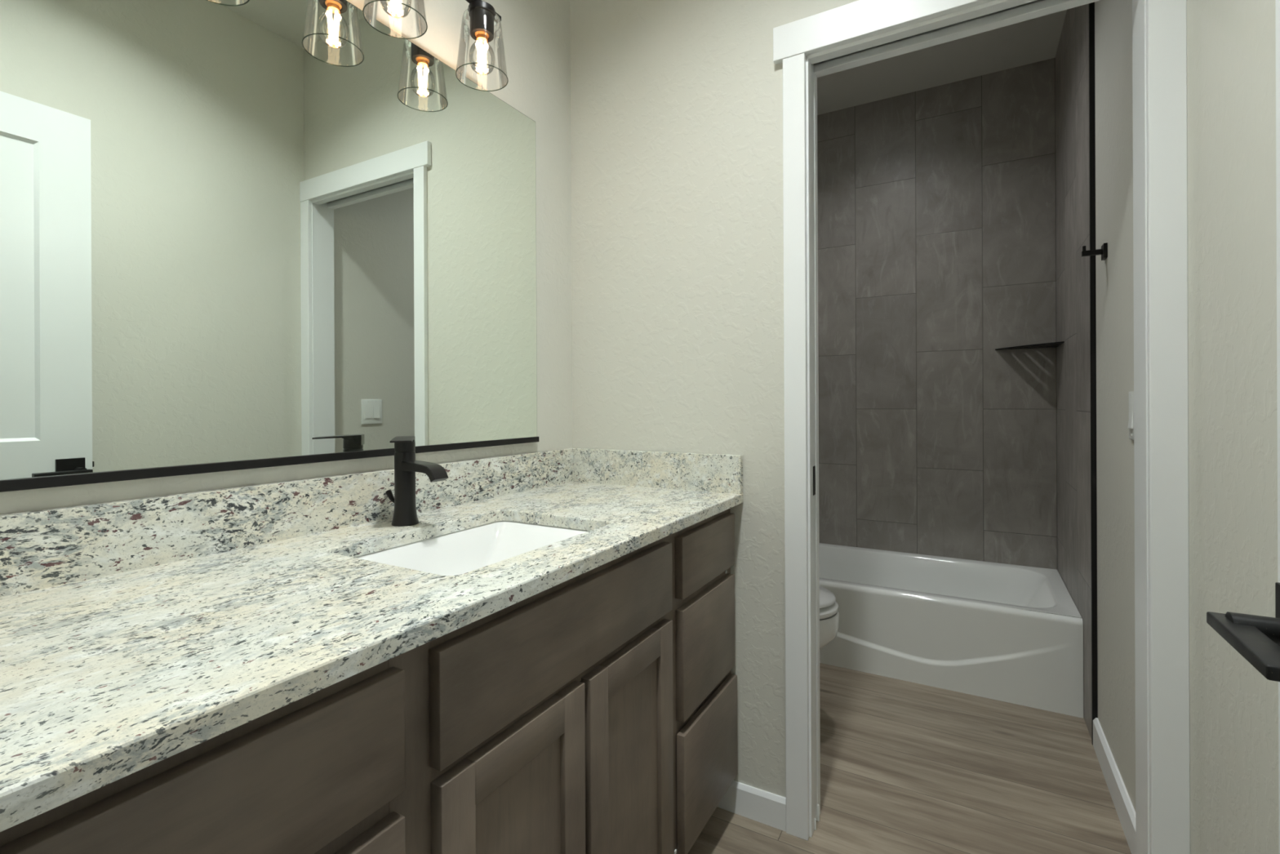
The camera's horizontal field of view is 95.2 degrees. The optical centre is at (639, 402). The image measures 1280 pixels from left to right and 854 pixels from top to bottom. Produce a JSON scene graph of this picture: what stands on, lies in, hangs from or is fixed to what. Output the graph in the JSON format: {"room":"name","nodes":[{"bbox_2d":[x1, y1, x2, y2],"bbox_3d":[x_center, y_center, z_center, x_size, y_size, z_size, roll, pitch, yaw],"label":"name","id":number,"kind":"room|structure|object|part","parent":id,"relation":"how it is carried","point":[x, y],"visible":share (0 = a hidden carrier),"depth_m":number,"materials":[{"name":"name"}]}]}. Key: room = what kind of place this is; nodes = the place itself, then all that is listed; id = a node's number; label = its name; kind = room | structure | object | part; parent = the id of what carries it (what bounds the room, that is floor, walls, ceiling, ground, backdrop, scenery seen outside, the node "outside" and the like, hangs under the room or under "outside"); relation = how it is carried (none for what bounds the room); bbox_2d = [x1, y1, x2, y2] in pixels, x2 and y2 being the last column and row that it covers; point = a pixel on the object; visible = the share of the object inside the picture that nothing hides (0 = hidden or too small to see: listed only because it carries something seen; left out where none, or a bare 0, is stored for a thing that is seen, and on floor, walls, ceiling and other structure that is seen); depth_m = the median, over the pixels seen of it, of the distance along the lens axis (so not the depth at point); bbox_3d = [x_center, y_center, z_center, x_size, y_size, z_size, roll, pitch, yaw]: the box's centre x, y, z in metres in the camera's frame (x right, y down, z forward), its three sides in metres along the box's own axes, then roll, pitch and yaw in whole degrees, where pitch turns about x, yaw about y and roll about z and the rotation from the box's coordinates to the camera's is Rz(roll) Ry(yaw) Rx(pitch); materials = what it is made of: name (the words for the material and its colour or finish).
{"room":"bathroom","nodes":[
{"label":"bathroom","id":0,"kind":"room"},
{"bbox_2d":[0,0,572,515],"bbox_3d":[-0.687,-0.229,1.207,0.120,2.743,1.675,0,0,30],"label":"wall","id":1,"kind":"structure","parent":0,"point":[536,33],"depth_m":1.74,"materials":[{"name":"grey paint"}]},
{"bbox_2d":[0,0,539,492],"bbox_3d":[-0.592,-0.358,1.235,0.016,0.948,1.154,0,0,30],"label":"mirror","id":2,"kind":"object","parent":1,"relation":"attached to","point":[234,234],"visible":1,"depth_m":1.04,"materials":[{"name":"clear glass"}]},
{"bbox_2d":[0,448,573,596],"bbox_3d":[-0.601,0.201,1.214,0.019,0.106,1.536,0,0,30],"label":"backsplash","id":3,"kind":"structure","parent":1,"relation":"attached to","point":[43,548],"depth_m":0.99,"materials":[{"name":"stone"}]},
{"bbox_2d":[362,0,427,39],"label":"vanity light","id":4,"kind":"object","parent":1,"relation":"attached to","point":[370,6],"depth_m":1.21,"materials":[{"name":"clear glass"}]},
{"bbox_3d":[-0.498,-0.853,1.190,0.121,0.147,0.121,0,0,30],"label":"lamp shade","id":5,"kind":"part","parent":4,"relation":"part of","materials":[{"name":"clear glass"}]},
{"bbox_3d":[-0.498,-0.834,1.190,0.062,0.086,0.062,0,0,30],"label":"bulb","id":6,"kind":"part","parent":4,"relation":"part of","materials":[{"name":"clear glass"}]},
{"bbox_2d":[455,0,508,91],"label":"vanity light","id":7,"kind":"object","parent":1,"relation":"attached to","point":[482,18],"depth_m":1.40,"materials":[{"name":"clear glass"}]},
{"bbox_2d":[467,0,495,42],"bbox_3d":[-0.379,-0.911,1.401,0.063,0.063,0.063,0,0,30],"label":"socket","id":8,"kind":"object","parent":7,"relation":"attached to","point":[481,14],"depth_m":1.38,"materials":[{"name":"black metal"}]},
{"bbox_3d":[-0.379,-0.853,1.401,0.121,0.147,0.121,0,0,30],"label":"lamp shade","id":9,"kind":"part","parent":7,"relation":"part of","materials":[{"name":"clear glass"}]},
{"bbox_3d":[-0.379,-0.834,1.401,0.062,0.086,0.062,0,0,30],"label":"bulb","id":10,"kind":"part","parent":7,"relation":"part of","materials":[{"name":"clear glass"}]},
{"bbox_2d":[569,0,858,797],"bbox_3d":[0.438,-0.235,1.591,1.780,2.743,0.102,0,0,30],"label":"wall","id":11,"kind":"structure","parent":0,"point":[677,105],"depth_m":1.69,"materials":[{"name":"grey paint"}]},
{"bbox_2d":[717,780,786,831],"bbox_3d":[0.294,1.096,1.611,0.224,0.082,0.012,0,0,30],"label":"baseboard","id":12,"kind":"structure","parent":11,"relation":"attached to","point":[764,806],"depth_m":1.59,"materials":[{"name":"white paint"}]},
{"bbox_2d":[782,53,809,839],"bbox_3d":[0.410,0.114,1.539,0.057,2.046,0.018,0,0,30],"label":"trim","id":13,"kind":"structure","parent":11,"relation":"attached to","point":[794,104],"depth_m":1.53,"materials":[{"name":"white paint"}]},
{"bbox_2d":[810,63,819,830],"bbox_3d":[0.161,0.108,1.750,0.719,2.060,0.041,0,0,30],"label":"door","id":14,"kind":"structure","parent":11,"relation":"in","point":[816,806],"depth_m":1.58,"materials":[{"name":"white paint"}]},
{"bbox_3d":[0.469,0.209,1.576,0.002,0.078,0.024,0,0,30],"label":"edge pull","id":15,"kind":"part","parent":14,"relation":"part of","materials":[{"name":"black metal"}]},
{"bbox_2d":[773,0,995,64],"bbox_3d":[0.719,-0.955,1.360,0.827,0.089,0.020,0,0,30],"label":"trim","id":16,"kind":"structure","parent":11,"relation":"attached to","point":[860,20],"depth_m":1.46,"materials":[{"name":"white paint"}]},
{"bbox_2d":[813,0,1043,65],"bbox_3d":[0.778,0.067,1.470,0.815,2.137,0.020,0,0,30],"label":"trim","id":17,"kind":"structure","parent":11,"relation":"attached to","point":[1037,1],"depth_m":1.48,"materials":[{"name":"white paint"}]},
{"bbox_2d":[805,0,1149,853],"bbox_3d":[0.764,0.107,1.408,0.715,2.057,0.103,0,0,30],"label":"trim","id":18,"kind":"structure","parent":11,"relation":"attached to","point":[1044,7],"depth_m":1.32,"materials":[{"name":"white paint"}]},
{"bbox_2d":[1146,0,1190,853],"bbox_3d":[1.058,0.111,1.172,0.059,2.046,0.018,0,0,30],"label":"trim","id":19,"kind":"structure","parent":11,"relation":"attached to","point":[1166,20],"depth_m":1.17,"materials":[{"name":"white paint"}]},
{"bbox_2d":[687,662,1131,853],"bbox_3d":[0.247,1.188,0.898,2.400,0.100,5.300,0,0,30],"label":"floor","id":20,"kind":"structure","parent":0,"point":[907,767],"depth_m":1.75,"materials":[{"name":"brown wood"}]},
{"bbox_2d":[0,507,737,853],"bbox_3d":[-0.354,0.709,1.088,0.566,0.863,1.553,0,0,30],"label":"vanity cabinet","id":21,"kind":"object","parent":20,"relation":"on","point":[594,711],"visible":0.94,"depth_m":0.82,"materials":[{"name":"brown wood"}]},
{"bbox_3d":[-0.376,0.376,0.504,0.020,0.140,0.396,0,0,30],"label":"drawer","id":22,"kind":"part","parent":21,"relation":"part of","materials":[{"name":"brown wood"}]},
{"bbox_3d":[-0.375,0.600,0.504,0.020,0.250,0.396,0,0,30],"label":"drawer","id":23,"kind":"part","parent":21,"relation":"part of","materials":[{"name":"brown wood"}]},
{"bbox_2d":[0,481,742,831],"bbox_3d":[-0.350,0.265,1.084,0.580,0.025,1.556,0,0,30],"label":"countertop","id":24,"kind":"structure","parent":21,"relation":"on","point":[106,679],"depth_m":0.67,"materials":[{"name":"stone"}]},
{"bbox_2d":[385,435,448,526],"bbox_3d":[-0.480,0.162,1.195,0.168,0.183,0.095,0,0,30],"label":"faucet","id":25,"kind":"object","parent":24,"relation":"on","point":[406,465],"visible":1,"depth_m":1.21,"materials":[{"name":"black metal"}]},
{"bbox_3d":[-0.526,0.204,1.245,0.039,0.038,0.013,0,0,30],"label":"drain lift knob","id":26,"kind":"part","parent":25,"relation":"part of","materials":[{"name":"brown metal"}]},
{"bbox_3d":[-0.485,0.082,1.198,0.040,0.023,0.098,0,0,-16],"label":"lever","id":27,"kind":"part","parent":25,"relation":"part of","materials":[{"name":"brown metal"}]},
{"bbox_3d":[-0.441,0.139,1.197,0.101,0.038,0.037,0,0,30],"label":"spout","id":28,"kind":"part","parent":25,"relation":"part of","materials":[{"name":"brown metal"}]},
{"bbox_2d":[354,520,588,575],"bbox_3d":[-0.300,0.349,1.120,0.355,0.142,0.483,0,0,30],"label":"sink","id":29,"kind":"object","parent":24,"relation":"in","point":[468,549],"visible":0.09,"depth_m":1.29,"materials":[{"name":"white ceramic"}]},
{"bbox_2d":[573,448,742,493],"bbox_3d":[0.028,0.198,1.754,0.581,0.106,0.020,0,0,30],"label":"side splash","id":30,"kind":"object","parent":24,"relation":"on","point":[702,472],"visible":0.91,"depth_m":1.72,"materials":[{"name":"stone"}]},
{"bbox_3d":[-0.175,0.747,0.855,0.020,0.551,0.306,0,0,30],"label":"door","id":31,"kind":"part","parent":21,"relation":"part of","materials":[{"name":"brown wood"}]},
{"bbox_3d":[-0.176,0.499,0.855,0.020,0.056,0.194,0,0,30],"label":"rail","id":32,"kind":"part","parent":21,"relation":"part of","materials":[{"name":"brown wood"}]},
{"bbox_3d":[-0.179,0.747,0.857,0.008,0.446,0.202,0,0,30],"label":"panel","id":33,"kind":"part","parent":21,"relation":"part of","materials":[{"name":"brown wood"}]},
{"bbox_3d":[-0.096,0.377,0.999,0.020,0.146,0.640,0,0,30],"label":"drawer","id":34,"kind":"part","parent":21,"relation":"part of","materials":[{"name":"brown wood"}]},
{"bbox_3d":[-0.014,0.747,1.141,0.020,0.548,0.316,0,0,30],"label":"door","id":35,"kind":"part","parent":21,"relation":"part of","materials":[{"name":"brown wood"}]},
{"bbox_3d":[-0.015,0.501,1.140,0.020,0.056,0.204,0,0,30],"label":"rail","id":36,"kind":"part","parent":21,"relation":"part of","materials":[{"name":"brown wood"}]},
{"bbox_3d":[-0.017,0.747,1.142,0.008,0.444,0.212,0,0,30],"label":"panel","id":37,"kind":"part","parent":21,"relation":"part of","materials":[{"name":"brown wood"}]},
{"bbox_3d":[0.170,0.374,1.468,0.020,0.140,0.333,0,0,30],"label":"drawer","id":38,"kind":"part","parent":21,"relation":"part of","materials":[{"name":"brown wood"}]},
{"bbox_3d":[0.171,0.596,1.468,0.020,0.252,0.328,0,0,30],"label":"drawer","id":39,"kind":"part","parent":21,"relation":"part of","materials":[{"name":"brown wood"}]},
{"bbox_3d":[0.176,0.886,1.468,0.020,0.274,0.342,0,0,30],"label":"drawer","id":40,"kind":"part","parent":21,"relation":"part of","materials":[{"name":"brown wood"}]},
{"bbox_2d":[819,586,839,648],"bbox_3d":[0.365,0.747,2.249,0.765,0.780,0.440,0,0,30],"label":"toilet","id":41,"kind":"object","parent":20,"relation":"on","point":[828,606],"visible":0.13,"depth_m":2.03,"materials":[{"name":"white ceramic"}]},
{"bbox_3d":[0.479,0.698,2.184,0.481,0.020,0.356,0,0,30],"label":"lid","id":42,"kind":"part","parent":41,"relation":"part of","materials":[{"name":"white ceramic"}]},
{"bbox_3d":[0.485,0.730,2.181,0.485,0.021,0.368,0,0,30],"label":"seat","id":43,"kind":"part","parent":41,"relation":"part of","materials":[{"name":"white ceramic"}]},
{"bbox_3d":[0.442,0.941,2.206,0.592,0.392,0.372,0,0,30],"label":"bowl","id":44,"kind":"part","parent":41,"relation":"part of","materials":[{"name":"white ceramic"}]},
{"bbox_2d":[819,542,1083,718],"bbox_3d":[1.109,0.957,2.790,1.520,0.352,0.727,0,0,30],"label":"bathtub","id":45,"kind":"object","parent":20,"relation":"on","point":[1002,632],"visible":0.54,"depth_m":2.37,"materials":[{"name":"white ceramic"}]},
{"bbox_2d":[819,542,1081,617],"bbox_3d":[1.116,0.927,2.802,1.520,0.292,0.698,0,0,30],"label":"basin","id":46,"kind":"object","parent":45,"relation":"in","point":[972,583],"depth_m":2.84,"materials":[{"name":"white ceramic"}]},
{"bbox_2d":[817,57,1057,568],"bbox_3d":[1.305,-0.239,3.164,1.820,2.743,0.120,0,0,30],"label":"tiled wall","id":47,"kind":"structure","parent":0,"point":[937,223],"depth_m":2.96,"materials":[{"name":"tile"}]},
{"bbox_2d":[995,341,1064,350],"bbox_3d":[1.773,-0.261,2.675,0.244,0.005,0.268,0,0,30],"label":"corner shelf","id":48,"kind":"object","parent":47,"relation":"attached to","point":[1054,344],"visible":1,"depth_m":2.68,"materials":[{"name":"black metal"}]},
{"bbox_2d":[817,9,1066,115],"bbox_3d":[0.234,-1.655,0.897,2.400,0.100,5.300,0,0,30],"label":"ceiling","id":49,"kind":"structure","parent":0,"point":[1034,40],"depth_m":2.78,"materials":[{"name":"grey paint"}]},
{"bbox_2d":[1055,4,1091,737],"bbox_3d":[1.783,-0.241,2.303,0.139,2.743,0.908,0,0,30],"label":"tiled wall","id":50,"kind":"structure","parent":0,"point":[1072,56],"depth_m":2.26,"materials":[{"name":"stone"}]},
{"bbox_2d":[1088,2,1097,745],"bbox_3d":[1.501,-0.239,1.936,0.016,2.741,0.011,0,0,30],"label":"trim","id":51,"kind":"structure","parent":50,"relation":"attached to","point":[1091,6],"depth_m":1.93,"materials":[{"name":"black metal"}]},
{"bbox_2d":[1094,0,1279,853],"bbox_3d":[0.935,-0.237,0.793,0.128,2.743,2.554,0,0,30],"label":"wall","id":52,"kind":"structure","parent":0,"point":[1231,44],"depth_m":1.03,"materials":[{"name":"grey paint"}]},
{"bbox_2d":[1081,242,1107,260],"bbox_3d":[1.393,-0.462,1.794,0.060,0.046,0.044,0,0,30],"label":"robe hook","id":53,"kind":"object","parent":52,"relation":"attached to","point":[1103,251],"visible":1,"depth_m":1.78,"materials":[{"name":"black metal"}]},
{"bbox_3d":[1.389,-0.462,1.796,0.052,0.017,0.017,0,0,30],"label":"arm","id":54,"kind":"part","parent":53,"relation":"part of","materials":[{"name":"black metal"}]},
{"bbox_3d":[1.415,-0.461,1.782,0.009,0.044,0.044,0,0,30],"label":"plate","id":55,"kind":"part","parent":53,"relation":"part of","materials":[{"name":"black metal"}]},
{"bbox_2d":[1093,717,1135,853],"bbox_3d":[1.315,1.086,1.597,0.013,0.094,0.766,0,0,30],"label":"baseboard","id":56,"kind":"structure","parent":52,"relation":"attached to","point":[1124,807],"depth_m":1.64,"materials":[{"name":"white paint"}]},
{"bbox_2d":[1127,391,1133,439],"bbox_3d":[1.233,0.032,1.458,0.011,0.122,0.115,0,0,30],"label":"light switch","id":57,"kind":"object","parent":52,"relation":"attached to","point":[1131,422],"visible":0.45,"depth_m":1.48,"materials":[{"name":"white plastic"}]},
{"bbox_3d":[-0.417,-0.230,0.158,1.624,2.743,0.115,0,0,30],"label":"wall","id":58,"kind":"structure","parent":0,"visible":0},
{"bbox_2d":[1206,0,1279,853],"bbox_3d":[0.409,0.097,0.230,0.090,2.057,0.772,0,0,30],"label":"door","id":59,"kind":"structure","parent":58,"relation":"in","point":[1255,637],"depth_m":0.53,"materials":[{"name":"white paint"}]},
{"bbox_3d":[0.536,0.206,0.497,0.047,0.023,0.134,0,0,30],"label":"lever","id":60,"kind":"part","parent":59,"relation":"part of","materials":[{"name":"black metal"}]},
{"bbox_3d":[0.573,0.199,0.508,0.008,0.067,0.069,0,0,30],"label":"handle","id":61,"kind":"part","parent":59,"relation":"part of","materials":[{"name":"black metal"}]}
]}

